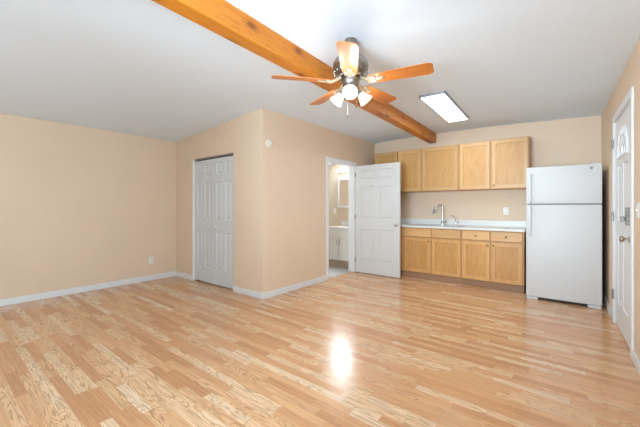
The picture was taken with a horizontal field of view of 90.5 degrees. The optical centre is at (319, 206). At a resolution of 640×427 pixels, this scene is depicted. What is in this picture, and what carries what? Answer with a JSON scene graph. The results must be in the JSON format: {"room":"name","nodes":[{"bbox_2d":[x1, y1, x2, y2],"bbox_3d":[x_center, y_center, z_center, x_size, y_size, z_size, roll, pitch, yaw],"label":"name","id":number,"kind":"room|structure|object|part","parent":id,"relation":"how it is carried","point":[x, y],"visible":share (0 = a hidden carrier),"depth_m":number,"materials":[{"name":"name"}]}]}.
{"room":"studio apartment","nodes":[
{"label":"studio apartment","id":0,"kind":"room"},
{"bbox_2d":[0,113,217,299],"bbox_3d":[-2.992,-0.110,5.380,0.120,2.720,7.540,0,0,38],"label":"wall","id":1,"kind":"structure","parent":0,"point":[80,206],"depth_m":4.62,"materials":[{"name":"beige paint"}]},
{"bbox_2d":[0,271,175,306],"bbox_3d":[-3.910,1.208,4.117,0.014,0.085,4.180,0,0,38],"label":"baseboard","id":2,"kind":"structure","parent":1,"relation":"attached to","point":[3,302],"depth_m":4.63,"materials":[{"name":"white paint"}]},
{"bbox_2d":[176,108,268,292],"bbox_3d":[-1.658,-0.110,5.074,2.350,2.720,0.120,0,0,38],"label":"wall","id":3,"kind":"structure","parent":0,"point":[245,136],"depth_m":4.57,"materials":[{"name":"beige paint"}]},
{"bbox_2d":[176,271,191,279],"bbox_3d":[-2.394,1.208,5.573,0.548,0.085,0.014,0,0,38],"label":"baseboard","id":4,"kind":"structure","parent":3,"relation":"attached to","point":[179,274],"depth_m":5.55,"materials":[{"name":"white paint"}]},
{"bbox_2d":[192,159,196,279],"bbox_3d":[-2.137,0.220,5.438,0.022,2.060,0.106,0,0,38],"label":"trim","id":5,"kind":"structure","parent":3,"relation":"attached to","point":[193,160],"depth_m":5.40,"materials":[{"name":"white wood"}]},
{"bbox_2d":[195,156,232,288],"bbox_3d":[-1.709,0.230,5.067,1.110,2.000,0.077,0,0,38],"label":"door","id":6,"kind":"structure","parent":3,"relation":"in","point":[213,177],"depth_m":5.06,"materials":[{"name":"white paint"}]},
{"bbox_2d":[195,153,232,160],"bbox_3d":[-1.695,-0.800,5.084,1.120,0.020,0.030,0,0,38],"label":"trim","id":7,"kind":"structure","parent":3,"relation":"attached to","point":[230,153],"depth_m":5.06,"materials":[{"name":"grey metal"}]},
{"bbox_2d":[233,286,262,298],"bbox_3d":[-1.029,1.208,4.488,0.664,0.085,0.014,0,0,38],"label":"baseboard","id":8,"kind":"structure","parent":3,"relation":"attached to","point":[240,290],"depth_m":4.47,"materials":[{"name":"white paint"}]},
{"bbox_2d":[263,110,374,298],"bbox_3d":[0.154,-0.110,5.550,0.134,2.720,3.120,0,0,38],"label":"wall","id":9,"kind":"structure","parent":0,"point":[298,153],"depth_m":4.87,"materials":[{"name":"beige paint"}]},
{"bbox_2d":[265,139,272,147],"bbox_3d":[-0.694,-0.875,4.365,0.041,0.120,0.120,0,0,38],"label":"smoke detector","id":10,"kind":"object","parent":9,"relation":"attached to","point":[269,143],"visible":1,"depth_m":4.35,"materials":[{"name":"beige plastic"}]},
{"bbox_2d":[326,156,356,279],"bbox_3d":[0.358,0.195,5.815,0.144,2.110,0.970,0,0,38],"label":"trim","id":11,"kind":"structure","parent":9,"relation":"attached to","point":[351,165],"depth_m":6.10,"materials":[{"name":"white paint"}]},
{"bbox_2d":[355,162,399,277],"bbox_3d":[1.036,0.228,5.818,0.925,2.020,0.087,0,0,39],"label":"door","id":12,"kind":"structure","parent":9,"relation":"in","point":[377,186],"depth_m":5.79,"materials":[{"name":"white paint"}]},
{"bbox_2d":[0,266,639,426],"bbox_3d":[-0.487,1.296,3.389,6.580,0.108,7.600,0,0,38],"label":"floor","id":13,"kind":"structure","parent":0,"point":[350,349],"depth_m":2.62,"materials":[{"name":"laminate"}]},
{"bbox_2d":[329,221,348,267],"bbox_3d":[0.551,0.782,6.681,0.648,0.920,0.605,0,0,38],"label":"bathroom vanity","id":14,"kind":"object","parent":13,"relation":"on","point":[338,235],"visible":0.49,"depth_m":6.49,"materials":[{"name":"white paint"}]},
{"bbox_3d":[0.270,0.852,6.569,0.287,0.440,0.018,0,0,38],"label":"door","id":15,"kind":"part","parent":14,"relation":"part of","materials":[{"name":"white paint"}]},
{"bbox_3d":[0.390,0.534,6.476,0.590,0.135,0.016,0,0,38],"label":"drawer","id":16,"kind":"part","parent":14,"relation":"part of","materials":[{"name":"white paint"}]},
{"bbox_3d":[0.507,0.852,6.380,0.287,0.440,0.018,0,0,38],"label":"door","id":17,"kind":"part","parent":14,"relation":"part of","materials":[{"name":"white paint"}]},
{"bbox_2d":[400,227,403,275],"bbox_3d":[1.333,0.805,6.196,0.899,0.889,0.639,0,0,38],"label":"base cabinet","id":18,"kind":"object","parent":13,"relation":"on","point":[401,228],"visible":0.15,"depth_m":5.72,"materials":[{"name":"brown wood"}]},
{"bbox_3d":[1.336,0.446,5.836,0.428,0.138,0.019,0,0,38],"label":"drawer","id":19,"kind":"part","parent":18,"relation":"part of","materials":[{"name":"brown wood"}]},
{"bbox_3d":[1.336,0.835,5.836,0.428,0.594,0.019,0,0,38],"label":"door","id":20,"kind":"part","parent":18,"relation":"part of","materials":[{"name":"brown wood"}]},
{"bbox_2d":[400,218,525,231],"bbox_3d":[2.054,0.292,5.631,2.736,0.135,0.623,0,0,38],"label":"countertop","id":21,"kind":"structure","parent":18,"relation":"on","point":[487,225],"depth_m":5.35,"materials":[{"name":"white laminate"}]},
{"bbox_2d":[432,205,446,224],"bbox_3d":[2.164,0.139,5.702,0.250,0.365,0.146,0,0,38],"label":"kitchen faucet","id":22,"kind":"object","parent":21,"relation":"on","point":[433,212],"visible":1,"depth_m":5.71,"materials":[{"name":"silver metal"}]},
{"bbox_2d":[415,224,465,226],"bbox_3d":[2.083,0.410,5.594,0.820,0.177,0.450,0,0,38],"label":"sink","id":23,"kind":"object","parent":21,"relation":"in","point":[415,224],"visible":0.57,"depth_m":5.57,"materials":[{"name":"metal"}]},
{"bbox_2d":[404,227,461,284],"bbox_3d":[2.067,0.805,5.613,0.973,0.889,0.639,0,0,38],"label":"base cabinet","id":24,"kind":"object","parent":13,"relation":"on","point":[433,254],"visible":0.95,"depth_m":5.36,"materials":[{"name":"brown wood"}]},
{"bbox_3d":[1.704,0.446,5.543,0.470,0.138,0.019,0,0,38],"label":"drawer","id":25,"kind":"part","parent":24,"relation":"part of","materials":[{"name":"brown wood"}]},
{"bbox_3d":[1.704,0.835,5.543,0.470,0.594,0.019,0,0,38],"label":"door","id":26,"kind":"part","parent":24,"relation":"part of","materials":[{"name":"brown wood"}]},
{"bbox_3d":[2.083,0.446,5.242,0.460,0.138,0.019,0,0,38],"label":"drawer","id":27,"kind":"part","parent":24,"relation":"part of","materials":[{"name":"brown wood"}]},
{"bbox_3d":[2.083,0.835,5.242,0.460,0.594,0.019,0,0,38],"label":"door","id":28,"kind":"part","parent":24,"relation":"part of","materials":[{"name":"brown wood"}]},
{"bbox_2d":[462,230,525,293],"bbox_3d":[2.780,0.805,5.046,0.847,0.889,0.639,0,0,38],"label":"base cabinet","id":29,"kind":"object","parent":13,"relation":"on","point":[496,260],"visible":0.99,"depth_m":4.79,"materials":[{"name":"brown wood"}]},
{"bbox_3d":[2.438,0.446,4.960,0.392,0.138,0.019,0,0,38],"label":"drawer","id":30,"kind":"part","parent":29,"relation":"part of","materials":[{"name":"brown wood"}]},
{"bbox_3d":[2.438,0.835,4.960,0.392,0.594,0.019,0,0,38],"label":"door","id":31,"kind":"part","parent":29,"relation":"part of","materials":[{"name":"brown wood"}]},
{"bbox_3d":[2.764,0.446,4.701,0.400,0.138,0.019,0,0,38],"label":"drawer","id":32,"kind":"part","parent":29,"relation":"part of","materials":[{"name":"brown wood"}]},
{"bbox_3d":[2.764,0.835,4.701,0.400,0.594,0.019,0,0,38],"label":"door","id":33,"kind":"part","parent":29,"relation":"part of","materials":[{"name":"brown wood"}]},
{"bbox_2d":[526,162,601,308],"bbox_3d":[3.336,0.352,4.367,0.780,1.795,0.771,0,0,38],"label":"refrigerator","id":34,"kind":"object","parent":13,"relation":"on","point":[564,207],"visible":1,"depth_m":4.07,"materials":[{"name":"white metal"}]},
{"bbox_3d":[2.839,0.188,4.289,0.028,0.405,0.038,0,0,38],"label":"handle","id":35,"kind":"part","parent":34,"relation":"part of","materials":[{"name":"white plastic"}]},
{"bbox_3d":[2.839,-0.255,4.289,0.028,0.390,0.038,0,0,38],"label":"handle","id":36,"kind":"part","parent":34,"relation":"part of","materials":[{"name":"white plastic"}]},
{"bbox_3d":[3.143,0.590,4.117,0.780,1.240,0.068,0,0,38],"label":"fridge door","id":37,"kind":"part","parent":34,"relation":"part of","materials":[{"name":"white metal"}]},
{"bbox_3d":[3.143,-0.288,4.117,0.780,0.493,0.068,0,0,38],"label":"freezer door","id":38,"kind":"part","parent":34,"relation":"part of","materials":[{"name":"white metal"}]},
{"bbox_2d":[0,0,639,143],"bbox_3d":[-0.487,-1.385,3.389,6.580,0.430,7.600,0,0,38],"label":"ceiling","id":39,"kind":"structure","parent":0,"point":[143,68],"depth_m":2.90,"materials":[{"name":"paint"}]},
{"bbox_2d":[152,0,435,143],"bbox_3d":[-0.030,-1.298,3.029,0.129,0.200,7.284,0,0,36],"label":"ceiling beam","id":40,"kind":"structure","parent":39,"relation":"attached to","point":[220,17],"depth_m":2.46,"materials":[{"name":"brown wood"}]},
{"bbox_2d":[271,37,433,117],"bbox_3d":[0.284,-1.046,2.617,1.244,0.641,1.217,0,0,38],"label":"ceiling fan","id":41,"kind":"object","parent":39,"relation":"hanging from","point":[350,67],"visible":1,"depth_m":2.50,"materials":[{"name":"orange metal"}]},
{"bbox_3d":[-0.148,-1.020,2.524,0.472,0.006,0.140,0,11,-11],"label":"blade","id":42,"kind":"part","parent":41,"relation":"part of","materials":[{"name":"brown wood"}]},
{"bbox_3d":[0.058,-1.020,2.955,0.140,0.006,0.472,-12,6,-28],"label":"blade","id":43,"kind":"part","parent":41,"relation":"part of","materials":[{"name":"brown wood"}]},
{"bbox_3d":[0.146,-0.902,2.688,0.119,0.119,0.109,0,0,8],"label":"lamp shade","id":44,"kind":"part","parent":41,"relation":"part of","materials":[{"name":"white glass"}]},
{"bbox_3d":[0.198,-1.020,2.195,0.140,0.006,0.472,11,1,7],"label":"blade","id":45,"kind":"part","parent":41,"relation":"part of","materials":[{"name":"brown wood"}]},
{"bbox_3d":[0.240,-0.902,2.460,0.109,0.119,0.119,0,0,38],"label":"lamp shade","id":46,"kind":"part","parent":41,"relation":"part of","materials":[{"name":"white glass"}]},
{"bbox_3d":[0.235,-0.908,2.474,0.053,0.058,0.057,0,0,38],"label":"bulb","id":47,"kind":"part","parent":41,"relation":"part of","materials":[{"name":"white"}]},
{"bbox_3d":[0.381,-0.902,2.644,0.109,0.119,0.119,0,0,38],"label":"lamp shade","id":48,"kind":"part","parent":41,"relation":"part of","materials":[{"name":"white glass"}]},
{"bbox_3d":[0.531,-1.020,2.893,0.140,0.006,0.472,-15,-10,43],"label":"blade","id":49,"kind":"part","parent":41,"relation":"part of","materials":[{"name":"brown wood"}]},
{"bbox_3d":[0.618,-1.020,2.423,0.472,0.006,0.140,0,-11,25],"label":"blade","id":50,"kind":"part","parent":41,"relation":"part of","materials":[{"name":"brown wood"}]},
{"bbox_2d":[419,91,468,121],"bbox_3d":[1.742,-1.349,4.357,0.310,0.033,1.380,0,0,36],"label":"recessed light","id":51,"kind":"object","parent":39,"relation":"in","point":[441,102],"visible":1,"depth_m":4.21,"materials":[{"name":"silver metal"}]},
{"bbox_2d":[329,164,348,225],"bbox_3d":[0.162,0.000,7.459,2.230,2.500,0.120,0,0,38],"label":"wall","id":52,"kind":"structure","parent":0,"point":[342,214],"depth_m":7.23,"materials":[{"name":"beige paint"}]},
{"bbox_2d":[337,168,348,172],"bbox_3d":[0.620,-0.810,6.934,0.600,0.100,0.132,0,0,38],"label":"vanity light","id":53,"kind":"object","parent":52,"relation":"attached to","point":[343,170],"visible":0.53,"depth_m":7.01,"materials":[{"name":"silver metal"}]},
{"bbox_2d":[338,177,348,207],"bbox_3d":[0.703,-0.315,6.879,0.700,0.660,0.115,0,0,38],"label":"medicine cabinet","id":54,"kind":"object","parent":52,"relation":"attached to","point":[343,183],"visible":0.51,"depth_m":6.97,"materials":[{"name":"beige mirror"}]},
{"bbox_2d":[375,116,600,220],"bbox_3d":[1.763,-0.110,6.340,6.130,2.720,0.120,0,0,38],"label":"wall","id":55,"kind":"structure","parent":0,"point":[572,141],"depth_m":5.25,"materials":[{"name":"beige paint"}]},
{"bbox_2d":[375,149,422,192],"bbox_3d":[1.573,-0.677,6.209,0.970,0.785,0.319,0,0,38],"label":"upper cabinet","id":56,"kind":"object","parent":55,"relation":"attached to","point":[410,161],"visible":0.56,"depth_m":5.96,"materials":[{"name":"brown wood"}]},
{"bbox_3d":[1.300,-0.677,6.235,0.475,0.761,0.019,0,0,38],"label":"door","id":57,"kind":"part","parent":56,"relation":"part of","materials":[{"name":"brown wood"}]},
{"bbox_3d":[1.675,-0.677,5.936,0.435,0.761,0.019,0,0,38],"label":"door","id":58,"kind":"part","parent":56,"relation":"part of","materials":[{"name":"brown wood"}]},
{"bbox_2d":[422,144,460,191],"bbox_3d":[2.204,-0.677,5.707,0.641,0.785,0.319,0,0,38],"label":"upper cabinet","id":59,"kind":"object","parent":55,"relation":"attached to","point":[440,165],"visible":0.9,"depth_m":5.58,"materials":[{"name":"brown wood"}]},
{"bbox_2d":[459,136,530,190],"bbox_3d":[2.838,-0.677,5.185,0.999,0.785,0.349,0,0,38],"label":"upper cabinet","id":60,"kind":"object","parent":55,"relation":"attached to","point":[501,164],"visible":0.9,"depth_m":5.05,"materials":[{"name":"brown wood"}]},
{"bbox_3d":[2.553,-0.677,5.239,0.452,0.761,0.019,0,0,38],"label":"door","id":61,"kind":"part","parent":60,"relation":"part of","materials":[{"name":"brown wood"}]},
{"bbox_3d":[2.943,-0.677,4.928,0.482,0.761,0.019,0,0,38],"label":"door","id":62,"kind":"part","parent":60,"relation":"part of","materials":[{"name":"brown wood"}]},
{"bbox_2d":[503,207,508,214],"bbox_3d":[3.064,0.065,5.223,0.076,0.120,0.010,0,0,38],"label":"wall outlet","id":63,"kind":"object","parent":55,"relation":"attached to","point":[505,209],"visible":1,"depth_m":5.22,"materials":[{"name":"white plastic"}]},
{"bbox_2d":[601,37,639,359],"bbox_3d":[1.854,-0.110,1.521,0.140,2.720,7.520,0,0,37],"label":"wall","id":64,"kind":"structure","parent":0,"point":[630,76],"depth_m":3.09,"materials":[{"name":"beige paint"}]},
{"bbox_2d":[602,292,611,317],"bbox_3d":[3.601,1.208,3.988,0.014,0.085,1.255,0,0,37],"label":"baseboard","id":65,"kind":"structure","parent":64,"relation":"attached to","point":[604,299],"depth_m":3.87,"materials":[{"name":"white paint"}]},
{"bbox_2d":[611,104,629,348],"bbox_3d":[2.903,0.171,3.058,0.115,2.135,1.000,0,0,37],"label":"door","id":66,"kind":"structure","parent":64,"relation":"in","point":[623,124],"depth_m":3.04,"materials":[{"name":"white paint"}]},
{"bbox_3d":[2.895,-0.643,3.033,0.004,0.256,0.540,0,0,37],"label":"fanlight glass","id":67,"kind":"part","parent":66,"relation":"part of","materials":[{"name":"white"}]},
{"bbox_3d":[2.897,-0.633,3.031,0.028,0.304,0.568,0,0,37],"label":"fanlight frame","id":68,"kind":"part","parent":66,"relation":"part of","materials":[{"name":"white paint"}]},
{"bbox_3d":[2.652,0.280,2.759,0.071,0.062,0.062,0,0,37],"label":"knob","id":69,"kind":"part","parent":66,"relation":"part of","materials":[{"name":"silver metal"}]},
{"bbox_2d":[612,86,633,358],"bbox_3d":[2.946,0.133,2.995,0.156,2.235,1.120,0,0,37],"label":"trim","id":70,"kind":"structure","parent":64,"relation":"attached to","point":[629,99],"depth_m":2.63,"materials":[{"name":"white paint"}]},
{"bbox_2d":[632,350,639,374],"bbox_3d":[1.084,1.208,0.619,0.018,0.085,4.915,0,0,37],"label":"baseboard","id":71,"kind":"structure","parent":64,"relation":"attached to","point":[635,359],"depth_m":2.45,"materials":[{"name":"white paint"}]},
{"bbox_2d":[636,202,639,217],"bbox_3d":[2.449,0.025,2.447,0.016,0.120,0.080,0,0,37],"label":"light switch","id":72,"kind":"object","parent":64,"relation":"attached to","point":[638,203],"visible":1,"depth_m":2.42,"materials":[{"name":"white plastic"}]}
]}

